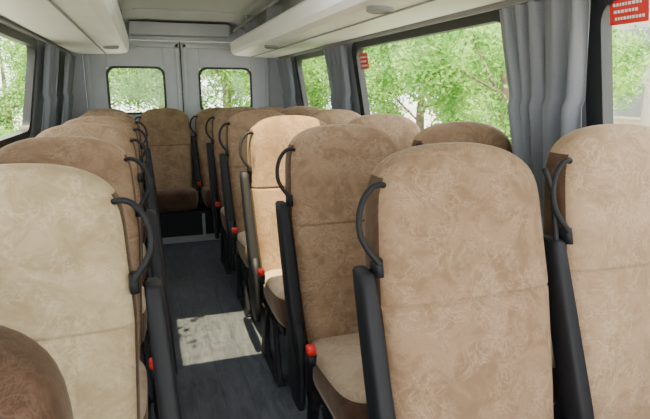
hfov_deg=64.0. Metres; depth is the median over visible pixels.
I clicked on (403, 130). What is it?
seat
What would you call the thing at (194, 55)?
door
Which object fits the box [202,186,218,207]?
cushion
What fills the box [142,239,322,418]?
floor
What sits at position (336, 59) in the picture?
curtain
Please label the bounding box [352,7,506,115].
window
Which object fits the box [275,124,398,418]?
seat
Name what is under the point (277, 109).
seat
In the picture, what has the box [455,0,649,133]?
building
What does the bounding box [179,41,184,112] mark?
seal
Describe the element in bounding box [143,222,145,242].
cushion
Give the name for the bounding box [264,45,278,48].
reading lamp
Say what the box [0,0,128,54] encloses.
luggage rack
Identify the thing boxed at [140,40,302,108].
tree
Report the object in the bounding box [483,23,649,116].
tree
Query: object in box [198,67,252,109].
window
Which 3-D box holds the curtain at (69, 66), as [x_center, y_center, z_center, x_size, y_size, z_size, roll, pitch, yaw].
[-2.187,-0.928,4.435,0.150,0.750,0.423,-4,14,-18]
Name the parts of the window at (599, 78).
curtain rail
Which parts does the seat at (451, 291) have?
grab handle, armrest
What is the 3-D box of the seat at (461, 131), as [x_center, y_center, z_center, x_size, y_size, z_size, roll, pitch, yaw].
[0.611,0.267,1.879,0.499,1.120,0.703,-4,14,-18]
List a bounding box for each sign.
[359,52,368,68]
[610,0,648,25]
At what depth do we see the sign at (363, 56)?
3.32 m
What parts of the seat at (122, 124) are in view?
backrest, grab handle, armrest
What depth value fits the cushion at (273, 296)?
2.25 m
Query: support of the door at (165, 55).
in the wall at (136, 30)
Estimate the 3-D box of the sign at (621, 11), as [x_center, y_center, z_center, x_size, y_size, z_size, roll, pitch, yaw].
[0.871,-0.573,1.491,0.013,0.074,0.130,-4,14,-18]
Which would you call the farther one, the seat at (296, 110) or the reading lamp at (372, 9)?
the seat at (296, 110)
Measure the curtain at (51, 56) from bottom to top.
0.750 m
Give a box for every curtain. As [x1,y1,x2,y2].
[41,44,59,131]
[61,53,75,124]
[277,58,296,108]
[323,45,351,110]
[499,0,590,216]
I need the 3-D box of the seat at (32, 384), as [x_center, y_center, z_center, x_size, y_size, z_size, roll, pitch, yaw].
[-0.380,0.676,0.298,0.453,1.029,0.703,-4,14,-18]
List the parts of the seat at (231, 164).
grab handle, armrest, seat, backrest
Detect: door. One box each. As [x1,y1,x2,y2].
[83,40,182,191]
[180,41,269,192]
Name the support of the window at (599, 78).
in the wall at (354, 98)
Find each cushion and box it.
[139,360,147,418]
[142,286,146,342]
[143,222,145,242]
[143,243,146,280]
[144,187,197,212]
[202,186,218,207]
[220,207,225,229]
[237,231,247,267]
[263,269,286,327]
[312,333,367,418]
[551,339,558,402]
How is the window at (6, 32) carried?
in the wall at (38, 104)
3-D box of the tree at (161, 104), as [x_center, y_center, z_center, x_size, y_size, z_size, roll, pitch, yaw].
[-5.870,-4.639,18.404,4.708,4.813,4.850,-6,14,-24]
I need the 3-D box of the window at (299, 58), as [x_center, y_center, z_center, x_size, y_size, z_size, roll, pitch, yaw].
[-0.051,-1.004,4.354,0.152,0.598,1.030,-4,14,-18]
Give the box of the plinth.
[144,193,221,243]
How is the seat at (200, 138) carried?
on the floor
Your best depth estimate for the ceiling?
4.09 m
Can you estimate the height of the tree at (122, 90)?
4.782 m
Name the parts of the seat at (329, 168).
grab handle, armrest, seat, backrest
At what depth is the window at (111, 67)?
4.85 m
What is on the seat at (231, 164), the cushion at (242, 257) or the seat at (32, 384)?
the cushion at (242, 257)
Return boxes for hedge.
[0,123,21,137]
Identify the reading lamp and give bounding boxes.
[103,46,118,48]
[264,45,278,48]
[366,5,393,13]
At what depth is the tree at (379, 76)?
12.22 m
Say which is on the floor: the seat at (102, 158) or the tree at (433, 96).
the seat at (102, 158)
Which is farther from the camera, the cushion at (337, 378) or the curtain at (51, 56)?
the curtain at (51, 56)
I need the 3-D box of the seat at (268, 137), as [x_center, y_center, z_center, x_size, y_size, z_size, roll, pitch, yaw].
[-0.098,0.146,2.407,0.499,1.120,0.703,-4,14,-18]
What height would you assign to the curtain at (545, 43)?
0.750 m
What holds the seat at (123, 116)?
on the floor
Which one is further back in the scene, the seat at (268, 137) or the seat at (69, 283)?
the seat at (268, 137)
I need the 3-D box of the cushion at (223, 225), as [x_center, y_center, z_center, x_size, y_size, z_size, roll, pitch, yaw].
[-0.513,0.046,3.720,0.438,0.181,0.476,-4,14,-18]
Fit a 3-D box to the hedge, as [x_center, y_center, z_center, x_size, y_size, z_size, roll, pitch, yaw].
[-6.392,-1.035,10.323,1.468,1.397,3.599,-4,14,-18]
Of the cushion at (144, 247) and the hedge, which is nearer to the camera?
the cushion at (144, 247)
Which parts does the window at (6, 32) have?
curtain rail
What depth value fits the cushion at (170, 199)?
4.24 m
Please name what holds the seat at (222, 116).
on the floor
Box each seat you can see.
[0,136,176,418]
[0,163,181,418]
[0,325,73,418]
[36,123,168,403]
[62,116,162,286]
[76,109,128,117]
[78,112,159,251]
[135,108,197,212]
[190,107,223,207]
[205,107,258,274]
[218,110,284,317]
[239,115,325,386]
[257,107,283,111]
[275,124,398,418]
[280,106,321,115]
[308,109,360,124]
[348,114,419,149]
[352,142,558,418]
[411,121,558,403]
[543,124,649,418]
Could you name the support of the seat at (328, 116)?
on the floor
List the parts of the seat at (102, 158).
backrest, grab handle, seat, armrest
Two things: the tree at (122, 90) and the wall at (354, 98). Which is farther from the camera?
the tree at (122, 90)
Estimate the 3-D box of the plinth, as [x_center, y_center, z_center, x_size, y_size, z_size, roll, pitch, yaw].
[-1.159,0.047,4.769,1.930,0.260,0.870,-4,14,-18]
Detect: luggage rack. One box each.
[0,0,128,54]
[230,0,503,57]
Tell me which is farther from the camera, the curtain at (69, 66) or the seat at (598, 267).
the curtain at (69, 66)
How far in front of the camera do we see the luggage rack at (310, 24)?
2.67 m
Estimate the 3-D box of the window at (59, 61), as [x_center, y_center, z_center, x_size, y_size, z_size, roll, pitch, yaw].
[-2.099,-0.913,3.958,0.152,0.598,0.570,-4,14,-18]
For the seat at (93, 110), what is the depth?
4.48 m
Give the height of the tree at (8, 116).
4.171 m
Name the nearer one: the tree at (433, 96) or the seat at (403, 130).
the seat at (403, 130)
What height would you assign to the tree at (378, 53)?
4.613 m
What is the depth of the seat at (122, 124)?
2.98 m
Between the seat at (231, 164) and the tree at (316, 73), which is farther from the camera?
the tree at (316, 73)
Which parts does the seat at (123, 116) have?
backrest, grab handle, seat, armrest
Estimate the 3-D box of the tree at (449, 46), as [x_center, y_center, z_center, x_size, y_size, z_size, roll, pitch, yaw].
[3.225,-2.339,9.595,4.283,4.259,4.157,-1,13,-3]
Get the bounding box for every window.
[0,19,69,148]
[56,51,60,109]
[106,66,166,113]
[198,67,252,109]
[278,0,614,126]
[295,50,323,105]
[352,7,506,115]
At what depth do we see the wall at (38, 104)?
3.53 m
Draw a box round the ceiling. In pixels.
[117,0,300,30]
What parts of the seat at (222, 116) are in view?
grab handle, armrest, seat, backrest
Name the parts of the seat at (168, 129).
backrest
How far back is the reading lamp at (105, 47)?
3.80 m
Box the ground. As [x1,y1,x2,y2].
[1,107,510,138]
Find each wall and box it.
[0,15,71,138]
[71,21,284,118]
[277,0,586,229]
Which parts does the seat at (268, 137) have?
grab handle, armrest, seat, backrest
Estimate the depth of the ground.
40.83 m
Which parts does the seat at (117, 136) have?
backrest, grab handle, seat, armrest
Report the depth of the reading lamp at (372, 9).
2.02 m
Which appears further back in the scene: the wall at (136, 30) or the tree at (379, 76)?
the tree at (379, 76)
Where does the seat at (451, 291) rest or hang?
on the floor
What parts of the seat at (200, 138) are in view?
grab handle, armrest, backrest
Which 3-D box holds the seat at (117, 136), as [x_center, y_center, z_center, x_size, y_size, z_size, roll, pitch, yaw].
[-0.946,0.210,2.183,0.547,1.096,0.715,-4,14,-18]
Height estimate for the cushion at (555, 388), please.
0.181 m
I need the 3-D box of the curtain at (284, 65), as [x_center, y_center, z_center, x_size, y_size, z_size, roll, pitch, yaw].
[-0.345,-1.062,5.020,0.150,0.750,0.463,-4,14,-18]
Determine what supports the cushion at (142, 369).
on the seat at (102, 158)
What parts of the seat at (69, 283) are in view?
grab handle, armrest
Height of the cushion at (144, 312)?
0.177 m
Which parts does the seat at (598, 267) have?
grab handle, armrest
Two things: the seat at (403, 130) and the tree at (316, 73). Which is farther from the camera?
the tree at (316, 73)
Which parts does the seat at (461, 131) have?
backrest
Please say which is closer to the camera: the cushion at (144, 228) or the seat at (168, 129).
the cushion at (144, 228)
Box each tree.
[0,37,163,117]
[0,38,25,134]
[112,68,220,111]
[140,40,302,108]
[302,47,379,109]
[364,28,499,130]
[364,44,418,117]
[388,23,649,145]
[407,23,500,125]
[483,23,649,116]

